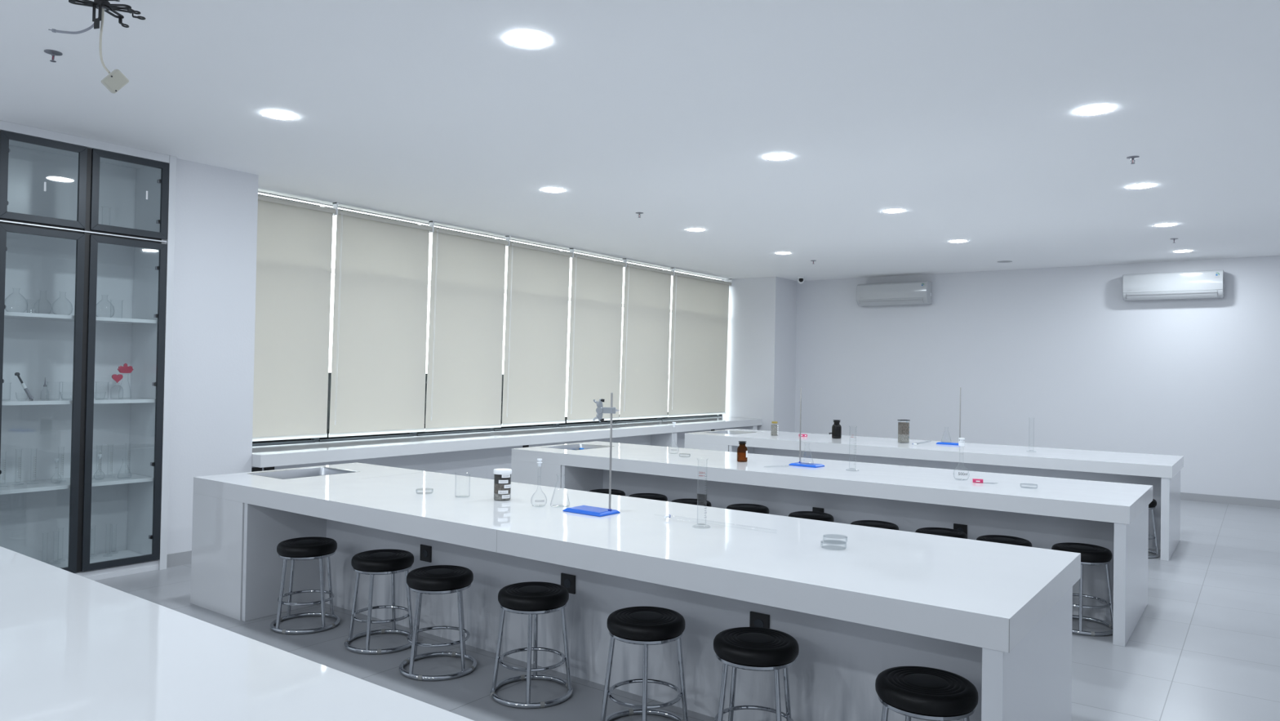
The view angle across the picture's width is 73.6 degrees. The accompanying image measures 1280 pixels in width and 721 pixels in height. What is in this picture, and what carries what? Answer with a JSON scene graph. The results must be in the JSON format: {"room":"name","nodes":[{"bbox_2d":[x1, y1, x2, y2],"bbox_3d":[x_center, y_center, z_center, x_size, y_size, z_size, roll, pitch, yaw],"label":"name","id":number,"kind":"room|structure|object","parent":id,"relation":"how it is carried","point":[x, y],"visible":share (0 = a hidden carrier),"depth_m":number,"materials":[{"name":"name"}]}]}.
{"room":"science classroom","nodes":[
{"label":"science classroom","id":0,"kind":"room"},
{"bbox_2d":[167,158,796,554],"bbox_3d":[-3.513,0.010,6.166,1.171,2.867,18.461,0,-1,36],"label":"wall","id":1,"kind":"structure","parent":0,"point":[212,389],"depth_m":6.32,"materials":[{"name":"white paint"}]},
{"bbox_2d":[166,550,191,567],"bbox_3d":[-3.249,1.400,5.932,0.182,0.090,18.452,0,-1,37],"label":"baseboard","id":2,"kind":"structure","parent":1,"relation":"attached to","point":[185,557],"depth_m":6.04,"materials":[{"name":"grey tile"}]},
{"bbox_2d":[252,194,319,446],"bbox_3d":[-3.128,-0.345,7.222,0.060,2.117,0.924,0,-1,36],"label":"window","id":3,"kind":"structure","parent":1,"relation":"in","point":[313,439],"depth_m":7.33,"materials":[{"name":"grey metal"}]},
{"bbox_2d":[252,195,338,441],"bbox_3d":[-2.993,-0.368,7.167,0.089,2.069,0.968,0,-1,36],"label":"roller blind","id":4,"kind":"object","parent":3,"relation":"attached to","point":[294,251],"visible":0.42,"depth_m":7.26,"materials":[{"name":"beige fabric"}]},
{"bbox_2d":[316,206,417,442],"bbox_3d":[-2.536,-0.325,8.031,0.060,2.117,1.080,0,-1,36],"label":"window","id":5,"kind":"structure","parent":1,"relation":"in","point":[332,268],"depth_m":7.96,"materials":[{"name":"grey metal"}]},
{"bbox_2d":[328,209,435,437],"bbox_3d":[-2.387,-0.346,7.995,0.089,2.071,1.072,0,-1,36],"label":"roller blind","id":6,"kind":"object","parent":5,"relation":"attached to","point":[380,334],"visible":1,"depth_m":7.97,"materials":[{"name":"beige fabric"}]},
{"bbox_2d":[414,224,494,435],"bbox_3d":[-1.908,-0.303,8.888,0.060,2.117,1.045,0,-1,36],"label":"window","id":7,"kind":"structure","parent":1,"relation":"in","point":[428,281],"depth_m":8.81,"materials":[{"name":"grey metal"}]},
{"bbox_2d":[424,227,511,431],"bbox_3d":[-1.761,-0.323,8.850,0.089,2.073,1.047,0,-1,36],"label":"roller blind","id":8,"kind":"object","parent":7,"relation":"attached to","point":[466,330],"visible":1,"depth_m":8.83,"materials":[{"name":"beige fabric"}]},
{"bbox_2d":[252,411,717,443],"bbox_3d":[-1.180,0.759,10.097,0.100,0.150,7.908,0,-1,36],"label":"trim","id":9,"kind":"structure","parent":1,"relation":"attached to","point":[566,418],"depth_m":9.06,"materials":[{"name":"black metal"}]},
{"bbox_2d":[492,238,559,431],"bbox_3d":[-1.287,-0.281,9.737,0.060,2.117,1.060,0,-1,36],"label":"window","id":10,"kind":"structure","parent":1,"relation":"in","point":[505,290],"depth_m":9.69,"materials":[{"name":"grey metal"}]},
{"bbox_2d":[501,241,574,426],"bbox_3d":[-1.138,-0.304,9.700,0.089,2.067,1.058,0,-1,36],"label":"roller blind","id":11,"kind":"object","parent":10,"relation":"attached to","point":[537,293],"visible":1,"depth_m":9.68,"materials":[{"name":"beige fabric"}]},
{"bbox_2d":[557,250,612,426],"bbox_3d":[-0.667,-0.260,10.584,0.060,2.117,1.040,0,-1,36],"label":"window","id":12,"kind":"structure","parent":1,"relation":"in","point":[608,421],"depth_m":10.50,"materials":[{"name":"grey metal"}]},
{"bbox_2d":[566,253,627,422],"bbox_3d":[-0.515,-0.284,10.550,0.089,2.065,1.024,0,-1,36],"label":"roller blind","id":13,"kind":"object","parent":12,"relation":"attached to","point":[597,283],"visible":1,"depth_m":10.52,"materials":[{"name":"beige fabric"}]},
{"bbox_2d":[612,260,662,423],"bbox_3d":[-0.035,-0.238,11.447,0.060,2.117,1.100,0,-1,36],"label":"window","id":14,"kind":"structure","parent":1,"relation":"in","point":[659,418],"depth_m":11.38,"materials":[{"name":"grey metal"}]},
{"bbox_2d":[619,263,675,419],"bbox_3d":[0.110,-0.261,11.405,0.089,2.067,1.097,0,-1,36],"label":"roller blind","id":15,"kind":"object","parent":14,"relation":"attached to","point":[644,386],"visible":1,"depth_m":11.39,"materials":[{"name":"beige fabric"}]},
{"bbox_2d":[660,270,722,420],"bbox_3d":[0.780,-0.209,12.560,0.060,2.117,1.659,0,-1,36],"label":"window","id":16,"kind":"structure","parent":1,"relation":"in","point":[719,415],"depth_m":12.47,"materials":[{"name":"grey metal"}]},
{"bbox_2d":[667,272,733,417],"bbox_3d":[0.903,-0.231,12.488,0.089,2.071,1.577,0,-1,36],"label":"roller blind","id":17,"kind":"object","parent":16,"relation":"attached to","point":[700,304],"visible":1,"depth_m":12.45,"materials":[{"name":"beige fabric"}]},
{"bbox_2d":[0,0,1279,280],"bbox_3d":[-0.354,-1.474,3.890,8.460,0.150,18.861,0,-1,36],"label":"ceiling","id":18,"kind":"structure","parent":0,"point":[960,117],"depth_m":4.82,"materials":[{"name":"white paint"}]},
{"bbox_2d":[44,49,62,62],"bbox_3d":[-2.741,-1.417,3.999,0.072,0.043,0.072,0,-1,36],"label":"sprinkler","id":19,"kind":"object","parent":18,"relation":"attached to","point":[52,52],"visible":1,"depth_m":3.99,"materials":[{"name":"silver metal"}]},
{"bbox_2d":[48,0,145,93],"bbox_3d":[-2.031,-1.217,3.205,0.303,0.440,0.200,1,-1,-35],"label":"bracket","id":20,"kind":"object","parent":18,"relation":"attached to","point":[115,80],"visible":1,"depth_m":3.19,"materials":[{"name":"black plastic"}]},
{"bbox_2d":[262,110,297,119],"bbox_3d":[-2.078,-1.413,4.937,0.185,0.004,0.185,0,-1,36],"label":"recessed light","id":21,"kind":"object","parent":18,"relation":"in","point":[277,114],"visible":1,"depth_m":4.92,"materials":[{"name":"white plastic"}]},
{"bbox_2d":[506,31,548,47],"bbox_3d":[-0.493,-1.402,3.744,0.185,0.004,0.185,0,-1,36],"label":"recessed light","id":22,"kind":"object","parent":18,"relation":"in","point":[520,38],"visible":1,"depth_m":3.73,"materials":[{"name":"white plastic"}]},
{"bbox_2d":[541,187,564,192],"bbox_3d":[-0.697,-1.365,6.867,0.185,0.004,0.185,0,-1,36],"label":"recessed light","id":23,"kind":"object","parent":18,"relation":"in","point":[545,189],"visible":1,"depth_m":6.85,"materials":[{"name":"white plastic"}]},
{"bbox_2d":[635,212,643,217],"bbox_3d":[-0.005,-1.322,7.792,0.072,0.043,0.072,1,-1,-33],"label":"sprinkler","id":24,"kind":"object","parent":18,"relation":"attached to","point":[639,213],"visible":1,"depth_m":7.79,"materials":[{"name":"silver metal"}]},
{"bbox_2d":[687,228,705,231],"bbox_3d":[0.568,-1.320,8.662,0.185,0.004,0.185,0,-1,36],"label":"recessed light","id":25,"kind":"object","parent":18,"relation":"in","point":[688,229],"visible":1,"depth_m":8.64,"materials":[{"name":"white plastic"}]},
{"bbox_2d":[764,153,791,159],"bbox_3d":[0.918,-1.353,5.692,0.185,0.004,0.185,0,-1,36],"label":"recessed light","id":26,"kind":"object","parent":18,"relation":"in","point":[772,156],"visible":1,"depth_m":5.68,"materials":[{"name":"white plastic"}]},
{"bbox_2d":[775,252,790,254],"bbox_3d":[1.711,-1.280,10.229,0.185,0.004,0.185,0,-1,36],"label":"recessed light","id":27,"kind":"object","parent":18,"relation":"in","point":[780,253],"visible":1,"depth_m":10.23,"materials":[{"name":"white plastic"}]},
{"bbox_2d":[797,276,804,284],"bbox_3d":[2.390,-1.188,12.699,0.110,0.102,0.112,1,-1,11],"label":"security camera","id":28,"kind":"object","parent":18,"relation":"attached to","point":[801,279],"visible":1,"depth_m":12.65,"materials":[{"name":"white plastic"}]},
{"bbox_2d":[882,208,904,213],"bbox_3d":[2.219,-1.307,7.494,0.185,0.004,0.185,0,-1,36],"label":"recessed light","id":29,"kind":"object","parent":18,"relation":"in","point":[889,211],"visible":1,"depth_m":7.48,"materials":[{"name":"white plastic"}]},
{"bbox_2d":[948,240,967,242],"bbox_3d":[3.383,-1.266,9.106,0.185,0.004,0.185,0,-1,36],"label":"recessed light","id":30,"kind":"object","parent":18,"relation":"in","point":[952,241],"visible":1,"depth_m":9.09,"materials":[{"name":"white plastic"}]},
{"bbox_2d":[996,260,1012,262],"bbox_3d":[4.533,-1.227,10.639,0.185,0.004,0.185,0,-1,36],"label":"recessed light","id":31,"kind":"object","parent":18,"relation":"in","point":[1001,261],"visible":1,"depth_m":10.62,"materials":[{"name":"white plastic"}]},
{"bbox_2d":[1075,104,1114,115],"bbox_3d":[2.438,-1.341,4.591,0.185,0.004,0.185,0,-1,36],"label":"recessed light","id":32,"kind":"object","parent":18,"relation":"in","point":[1099,108],"visible":1,"depth_m":4.58,"materials":[{"name":"white plastic"}]},
{"bbox_2d":[1126,155,1139,164],"bbox_3d":[3.196,-1.296,5.550,0.072,0.043,0.072,1,-1,2],"label":"sprinkler","id":33,"kind":"object","parent":18,"relation":"attached to","point":[1132,157],"visible":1,"depth_m":5.54,"materials":[{"name":"grey metal"}]},
{"bbox_2d":[1127,183,1155,188],"bbox_3d":[3.731,-1.296,6.370,0.185,0.004,0.185,0,-1,36],"label":"recessed light","id":34,"kind":"object","parent":18,"relation":"in","point":[1138,185],"visible":1,"depth_m":6.37,"materials":[{"name":"white plastic"}]},
{"bbox_2d":[1154,222,1177,226],"bbox_3d":[4.876,-1.256,7.939,0.185,0.004,0.185,0,-1,36],"label":"recessed light","id":35,"kind":"object","parent":18,"relation":"in","point":[1165,224],"visible":1,"depth_m":7.92,"materials":[{"name":"white plastic"}]},
{"bbox_2d":[1173,249,1191,252],"bbox_3d":[6.044,-1.215,9.534,0.185,0.004,0.185,0,-1,36],"label":"recessed light","id":36,"kind":"object","parent":18,"relation":"in","point":[1180,251],"visible":1,"depth_m":9.51,"materials":[{"name":"white plastic"}]},
{"bbox_2d":[94,499,1279,720],"bbox_3d":[-0.542,1.526,3.952,8.800,0.120,18.861,0,-1,36],"label":"floor","id":37,"kind":"structure","parent":0,"point":[1205,644],"depth_m":4.42,"materials":[{"name":"tile"}]},
{"bbox_2d":[0,120,176,580],"bbox_3d":[-3.755,-0.001,5.652,0.447,2.866,1.076,0,-1,36],"label":"tall cabinet","id":38,"kind":"object","parent":37,"relation":"on","point":[85,222],"depth_m":5.76,"materials":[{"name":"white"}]},
{"bbox_2d":[9,231,134,247],"bbox_3d":[-3.770,-0.834,5.659,0.381,0.020,0.965,0,-1,36],"label":"shelf","id":39,"kind":"object","parent":38,"relation":"attached to","point":[11,234],"depth_m":5.75,"materials":[{"name":"white laminate"}]},
{"bbox_2d":[0,472,153,494],"bbox_3d":[-3.791,0.808,5.633,0.399,0.024,0.963,0,-1,36],"label":"shelf","id":40,"kind":"object","parent":38,"relation":"attached to","point":[42,482],"depth_m":5.63,"materials":[{"name":"white laminate"}]},
{"bbox_2d":[1,397,155,405],"bbox_3d":[-3.782,0.268,5.640,0.399,0.024,0.963,0,-1,36],"label":"shelf","id":41,"kind":"object","parent":38,"relation":"attached to","point":[5,401],"depth_m":5.65,"materials":[{"name":"white laminate"}]},
{"bbox_2d":[4,311,157,324],"bbox_3d":[-3.772,-0.278,5.647,0.399,0.024,0.963,0,-1,36],"label":"shelf","id":42,"kind":"object","parent":38,"relation":"attached to","point":[20,317],"depth_m":5.66,"materials":[{"name":"white laminate"}]},
{"bbox_2d":[110,373,123,397],"bbox_3d":[-3.576,0.177,5.854,0.076,0.167,0.076,0,-1,36],"label":"heart decoration","id":43,"kind":"object","parent":38,"relation":"on","point":[117,378],"visible":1,"depth_m":5.85,"materials":[{"name":"red plastic"}]},
{"bbox_2d":[117,363,133,390],"bbox_3d":[-3.585,0.140,5.960,0.083,0.244,0.078,1,-1,-11],"label":"decoration","id":44,"kind":"object","parent":38,"relation":"on","point":[125,369],"visible":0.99,"depth_m":5.95,"materials":[{"name":"red plastic"}]},
{"bbox_2d":[0,546,474,720],"bbox_3d":[-2.000,1.042,2.150,4.570,0.750,1.152,0,-1,36],"label":"lab bench","id":45,"kind":"object","parent":37,"relation":"on","point":[73,646],"visible":1,"depth_m":1.88,"materials":[{"name":"white laminate"}]},
{"bbox_2d":[269,536,340,634],"bbox_3d":[-1.835,1.224,4.711,0.363,0.459,0.363,1,-1,-9],"label":"stool","id":46,"kind":"object","parent":37,"relation":"on","point":[308,548],"visible":1,"depth_m":4.62,"materials":[{"name":"black leather"}]},
{"bbox_2d":[343,548,413,653],"bbox_3d":[-1.331,1.229,4.419,0.363,0.459,0.363,2,-1,-38],"label":"stool","id":47,"kind":"object","parent":37,"relation":"on","point":[384,561],"visible":0.94,"depth_m":4.35,"materials":[{"name":"black leather"}]},
{"bbox_2d":[398,564,477,680],"bbox_3d":[-0.955,1.231,4.071,0.363,0.459,0.363,1,-1,-11],"label":"stool","id":48,"kind":"object","parent":37,"relation":"on","point":[435,579],"visible":1,"depth_m":3.98,"materials":[{"name":"black leather"}]},
{"bbox_2d":[251,416,762,479],"bbox_3d":[-0.790,1.162,9.801,0.683,0.750,7.904,0,-1,36],"label":"countertop","id":49,"kind":"structure","parent":37,"relation":"on","point":[477,454],"depth_m":8.44,"materials":[{"name":"white laminate"}]},
{"bbox_2d":[251,466,262,471],"bbox_3d":[-3.020,0.884,6.744,0.009,0.086,0.086,0,-1,36],"label":"power outlet","id":50,"kind":"object","parent":49,"relation":"attached to","point":[253,468],"depth_m":6.73,"materials":[{"name":"black plastic"}]},
{"bbox_2d":[263,466,274,470],"bbox_3d":[-2.958,0.886,6.829,0.009,0.086,0.086,0,-1,36],"label":"power outlet","id":51,"kind":"object","parent":49,"relation":"attached to","point":[264,468],"depth_m":6.82,"materials":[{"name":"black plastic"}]},
{"bbox_2d":[489,581,573,708],"bbox_3d":[-0.473,1.235,3.773,0.363,0.459,0.363,0,-1,43],"label":"stool","id":52,"kind":"object","parent":37,"relation":"on","point":[530,597],"visible":1,"depth_m":3.71,"materials":[{"name":"black leather"}]},
{"bbox_2d":[588,488,625,495],"bbox_3d":[-0.276,1.279,6.880,0.363,0.459,0.363,1,-1,13],"label":"stool","id":53,"kind":"object","parent":37,"relation":"on","point":[614,491],"visible":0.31,"depth_m":6.87,"materials":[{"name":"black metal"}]},
{"bbox_2d":[190,462,1080,720],"bbox_3d":[-0.484,1.095,4.207,4.586,0.751,1.140,0,-1,36],"label":"lab bench","id":54,"kind":"object","parent":37,"relation":"on","point":[866,602],"visible":0.92,"depth_m":3.58,"materials":[{"name":"white laminate"}]},
{"bbox_2d":[190,466,359,620],"bbox_3d":[-2.111,1.082,5.397,0.556,0.751,1.137,0,-1,36],"label":"cabinet","id":55,"kind":"object","parent":54,"relation":"in","point":[219,504],"depth_m":4.95,"materials":[{"name":"white laminate"}]},
{"bbox_2d":[422,549,427,557],"bbox_3d":[-1.158,1.039,4.609,0.042,0.042,0.002,0,-1,36],"label":"socket","id":56,"kind":"object","parent":54,"relation":"attached to","point":[424,552],"depth_m":4.61,"materials":[{"name":"black plastic"}]},
{"bbox_2d":[419,544,431,562],"bbox_3d":[-1.155,1.039,4.614,0.086,0.086,0.009,0,-1,36],"label":"power outlet","id":57,"kind":"object","parent":54,"relation":"attached to","point":[425,550],"depth_m":4.61,"materials":[{"name":"black plastic"}]},
{"bbox_2d":[493,468,511,500],"bbox_3d":[-0.711,0.640,4.426,0.095,0.155,0.095,1,-1,-9],"label":"jar","id":58,"kind":"object","parent":54,"relation":"on","point":[502,483],"visible":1,"depth_m":4.39,"materials":[{"name":"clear glass"}]},
{"bbox_2d":[534,458,544,502],"bbox_3d":[-0.497,0.601,4.220,0.080,0.235,0.081,1,-1,-7],"label":"flask","id":59,"kind":"object","parent":54,"relation":"on","point":[539,462],"visible":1,"depth_m":4.21,"materials":[{"name":"clear glass"}]},
{"bbox_2d":[564,578,570,587],"bbox_3d":[-0.340,1.045,4.011,0.042,0.042,0.002,0,-1,36],"label":"socket","id":60,"kind":"object","parent":54,"relation":"attached to","point":[566,581],"depth_m":4.01,"materials":[{"name":"black plastic"}]},
{"bbox_2d":[560,572,575,594],"bbox_3d":[-0.337,1.045,4.015,0.086,0.086,0.009,0,-1,36],"label":"power outlet","id":61,"kind":"object","parent":54,"relation":"attached to","point":[567,579],"depth_m":4.01,"materials":[{"name":"black plastic"}]},
{"bbox_2d":[562,392,620,516],"bbox_3d":[-0.227,0.437,4.083,0.235,0.572,0.150,0,-1,37],"label":"stand","id":62,"kind":"object","parent":54,"relation":"on","point":[583,509],"visible":1,"depth_m":4.04,"materials":[{"name":"blue metal"}]},
{"bbox_2d":[592,398,619,422],"bbox_3d":[-0.158,0.235,4.044,0.127,0.110,0.035,1,-1,-6],"label":"clamp","id":63,"kind":"object","parent":62,"relation":"attached to","point":[600,410],"visible":1,"depth_m":4.03,"materials":[{"name":"grey metal"}]},
{"bbox_2d":[663,514,764,528],"bbox_3d":[0.319,0.714,3.767,0.627,0.016,0.040,0,-1,36],"label":"burette","id":64,"kind":"object","parent":54,"relation":"on","point":[668,515],"visible":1,"depth_m":3.90,"materials":[{"name":"clear glass"}]},
{"bbox_2d":[754,618,764,627],"bbox_3d":[0.474,1.051,3.414,0.042,0.042,0.002,0,-1,36],"label":"socket","id":65,"kind":"object","parent":54,"relation":"attached to","point":[757,622],"depth_m":3.41,"materials":[{"name":"black plastic"}]},
{"bbox_2d":[749,610,769,628],"bbox_3d":[0.477,1.051,3.418,0.086,0.086,0.009,0,-1,36],"label":"power outlet","id":66,"kind":"object","parent":54,"relation":"attached to","point":[757,618],"depth_m":3.41,"materials":[{"name":"black plastic"}]},
{"bbox_2d":[600,605,688,720],"bbox_3d":[0.021,1.239,3.394,0.363,0.459,0.363,2,-1,-44],"label":"stool","id":67,"kind":"object","parent":37,"relation":"on","point":[645,625],"visible":1,"depth_m":3.35,"materials":[{"name":"black leather"}]},
{"bbox_2d":[628,493,667,501],"bbox_3d":[0.057,1.282,6.684,0.363,0.459,0.363,1,-1,-15],"label":"stool","id":68,"kind":"object","parent":37,"relation":"on","point":[646,495],"visible":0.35,"depth_m":6.65,"materials":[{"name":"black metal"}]},
{"bbox_2d":[671,497,711,506],"bbox_3d":[0.377,1.284,6.427,0.363,0.459,0.363,2,-1,-44],"label":"stool","id":69,"kind":"object","parent":37,"relation":"on","point":[692,501],"visible":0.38,"depth_m":6.40,"materials":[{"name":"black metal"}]},
{"bbox_2d":[726,503,768,513],"bbox_3d":[0.779,1.288,6.220,0.363,0.459,0.363,1,-1,17],"label":"stool","id":70,"kind":"object","parent":37,"relation":"on","point":[744,507],"visible":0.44,"depth_m":6.17,"materials":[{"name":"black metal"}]},
{"bbox_2d":[713,626,799,720],"bbox_3d":[0.421,1.242,3.131,0.363,0.459,0.363,1,-1,18],"label":"stool","id":71,"kind":"object","parent":37,"relation":"on","point":[750,648],"visible":1,"depth_m":3.06,"materials":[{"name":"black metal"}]},
{"bbox_2d":[788,511,834,521],"bbox_3d":[1.179,1.291,5.920,0.363,0.459,0.363,1,-1,-11],"label":"stool","id":72,"kind":"object","parent":37,"relation":"on","point":[815,515],"visible":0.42,"depth_m":5.87,"materials":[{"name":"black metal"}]},
{"bbox_2d":[511,440,1152,646],"bbox_3d":[1.093,1.149,6.380,4.591,0.751,1.150,0,-1,36],"label":"lab bench","id":73,"kind":"object","parent":37,"relation":"on","point":[1046,512],"visible":0.66,"depth_m":5.67,"materials":[{"name":"white laminate"}]},
{"bbox_2d":[511,443,614,488],"bbox_3d":[-0.535,1.137,7.571,0.556,0.751,1.148,0,-1,36],"label":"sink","id":74,"kind":"object","parent":73,"relation":"in","point":[525,468],"depth_m":7.14,"materials":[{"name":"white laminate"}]},
{"bbox_2d":[671,422,676,453],"bbox_3d":[0.279,0.638,7.072,0.088,0.261,0.089,1,-1,2],"label":"flask","id":75,"kind":"object","parent":73,"relation":"on","point":[673,423],"visible":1,"depth_m":7.06,"materials":[{"name":"clear glass"}]},
{"bbox_2d":[697,493,706,500],"bbox_3d":[0.487,1.094,6.733,0.086,0.086,0.009,0,-1,36],"label":"power outlet","id":76,"kind":"object","parent":73,"relation":"attached to","point":[702,496],"depth_m":6.73,"materials":[{"name":"black plastic"}]},
{"bbox_2d":[737,440,747,462],"bbox_3d":[0.782,0.694,6.539,0.080,0.154,0.079,1,-1,7],"label":"bottle","id":77,"kind":"object","parent":73,"relation":"on","point":[742,450],"visible":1,"depth_m":6.51,"materials":[{"name":"orange glass"}]},
{"bbox_2d":[788,387,824,467],"bbox_3d":[1.234,0.490,6.316,0.225,0.572,0.140,0,-1,39],"label":"stand","id":78,"kind":"object","parent":73,"relation":"on","point":[796,464],"visible":1,"depth_m":6.33,"materials":[{"name":"blue metal"}]},
{"bbox_2d":[812,506,823,512],"bbox_3d":[1.280,1.100,6.152,0.086,0.086,0.009,0,-1,36],"label":"power outlet","id":79,"kind":"object","parent":73,"relation":"attached to","point":[814,508],"depth_m":6.15,"materials":[{"name":"black plastic"}]},
{"bbox_2d":[953,523,967,534],"bbox_3d":[2.082,1.106,5.564,0.086,0.086,0.009,0,-1,36],"label":"power outlet","id":80,"kind":"object","parent":73,"relation":"attached to","point":[961,526],"depth_m":5.56,"materials":[{"name":"black plastic"}]},
{"bbox_2d":[958,437,969,475],"bbox_3d":[2.108,0.644,5.613,0.100,0.274,0.101,1,-1,21],"label":"flask","id":81,"kind":"object","parent":73,"relation":"on","point":[962,443],"visible":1,"depth_m":5.60,"materials":[{"name":"clear glass"}]},
{"bbox_2d":[972,478,982,483],"bbox_3d":[2.166,0.771,5.489,0.062,0.022,0.041,1,-1,19],"label":"box","id":82,"kind":"object","parent":73,"relation":"on","point":[974,480],"visible":1,"depth_m":5.47,"materials":[{"name":"pink plastic"}]},
{"bbox_2d":[850,520,898,529],"bbox_3d":[1.525,1.293,5.586,0.363,0.459,0.363,2,-1,-40],"label":"stool","id":83,"kind":"object","parent":37,"relation":"on","point":[874,523],"visible":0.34,"depth_m":5.57,"materials":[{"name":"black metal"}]},
{"bbox_2d":[875,665,977,720],"bbox_3d":[0.906,1.245,2.721,0.363,0.459,0.363,0,-1,41],"label":"stool","id":84,"kind":"object","parent":37,"relation":"on","point":[922,692],"visible":1,"depth_m":2.64,"materials":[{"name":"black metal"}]},
{"bbox_2d":[684,428,1183,560],"bbox_3d":[2.679,1.205,8.568,4.592,0.751,1.149,0,-1,36],"label":"lab bench","id":85,"kind":"object","parent":37,"relation":"on","point":[1162,472],"visible":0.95,"depth_m":7.84,"materials":[{"name":"white laminate"}]},
{"bbox_2d":[684,430,755,451],"bbox_3d":[1.051,1.192,9.760,0.556,0.751,1.147,0,-1,36],"label":"lab bench","id":86,"kind":"object","parent":85,"relation":"in","point":[715,440],"depth_m":9.34,"materials":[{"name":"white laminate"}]},
{"bbox_2d":[771,421,778,435],"bbox_3d":[1.474,0.744,9.375,0.069,0.151,0.068,1,-1,25],"label":"jar","id":87,"kind":"object","parent":85,"relation":"on","point":[775,428],"visible":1,"depth_m":9.35,"materials":[{"name":"clear glass"}]},
{"bbox_2d":[828,419,841,438],"bbox_3d":[2.084,0.729,9.111,0.100,0.194,0.122,2,-1,-44],"label":"bottle","id":88,"kind":"object","parent":85,"relation":"on","point":[836,433],"visible":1,"depth_m":9.07,"materials":[{"name":"brown glass"}]},
{"bbox_2d":[897,419,910,442],"bbox_3d":[2.664,0.715,8.653,0.098,0.231,0.076,1,-1,-9],"label":"jar","id":89,"kind":"object","parent":85,"relation":"on","point":[903,427],"visible":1,"depth_m":8.62,"materials":[{"name":"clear glass"}]},
{"bbox_2d":[936,386,960,444],"bbox_3d":[3.107,0.551,8.569,0.235,0.572,0.140,0,-1,38],"label":"stand","id":90,"kind":"object","parent":85,"relation":"on","point":[939,442],"visible":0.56,"depth_m":8.54,"materials":[{"name":"blue metal"}]},
{"bbox_2d":[915,527,967,538],"bbox_3d":[1.881,1.296,5.357,0.363,0.459,0.363,1,-1,21],"label":"stool","id":91,"kind":"object","parent":37,"relation":"on","point":[933,531],"visible":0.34,"depth_m":5.33,"materials":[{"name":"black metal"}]},
{"bbox_2d":[976,534,1031,546],"bbox_3d":[2.176,1.298,5.128,0.363,0.459,0.363,1,-1,-7],"label":"stool","id":92,"kind":"object","parent":37,"relation":"on","point":[1010,540],"visible":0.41,"depth_m":5.11,"materials":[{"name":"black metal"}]},
{"bbox_2d":[1051,542,1113,635],"bbox_3d":[2.538,1.302,4.925,0.363,0.459,0.363,1,-1,-18],"label":"stool","id":93,"kind":"object","parent":37,"relation":"on","point":[1091,554],"visible":0.74,"depth_m":4.82,"materials":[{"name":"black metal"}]},
{"bbox_2d":[1147,498,1159,558],"bbox_3d":[4.057,1.355,7.022,0.363,0.459,0.363,1,-1,-4],"label":"stool","id":94,"kind":"object","parent":37,"relation":"on","point":[1152,505],"visible":0.2,"depth_m":6.91,"materials":[{"name":"silver metal"}]},
{"bbox_2d":[795,255,1279,500],"bbox_3d":[4.995,0.224,11.498,8.800,2.867,0.200,0,-1,36],"label":"wall","id":95,"kind":"structure","parent":0,"point":[1052,357],"depth_m":11.04,"materials":[{"name":"white paint"}]},
{"bbox_2d":[857,280,932,306],"bbox_3d":[3.633,-0.950,12.255,1.024,0.317,0.234,0,-1,36],"label":"air conditioner","id":96,"kind":"object","parent":95,"relation":"attached to","point":[907,293],"visible":1,"depth_m":12.14,"materials":[{"name":"grey plastic"}]},
{"bbox_2d":[1122,270,1224,301],"bbox_3d":[6.374,-0.892,10.247,1.024,0.317,0.234,0,-1,36],"label":"air conditioner","id":97,"kind":"object","parent":95,"relation":"attached to","point":[1208,284],"visible":1,"depth_m":10.14,"materials":[{"name":"grey plastic"}]},
{"bbox_2d":[1180,492,1279,508],"bbox_3d":[5.340,1.613,11.078,7.329,0.090,0.012,0,-1,36],"label":"baseboard","id":98,"kind":"structure","parent":95,"relation":"attached to","point":[1184,495],"depth_m":9.95,"materials":[{"name":"grey tile"}]},
{"label":"outside","id":99,"kind":"structure","parent":0,"visible":0},
{"bbox_2d":[326,372,503,428],"bbox_3d":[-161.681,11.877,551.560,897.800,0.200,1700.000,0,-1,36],"label":"ground","id":100,"kind":"structure","parent":99,"point":[329,373],"depth_m":208.37,"materials":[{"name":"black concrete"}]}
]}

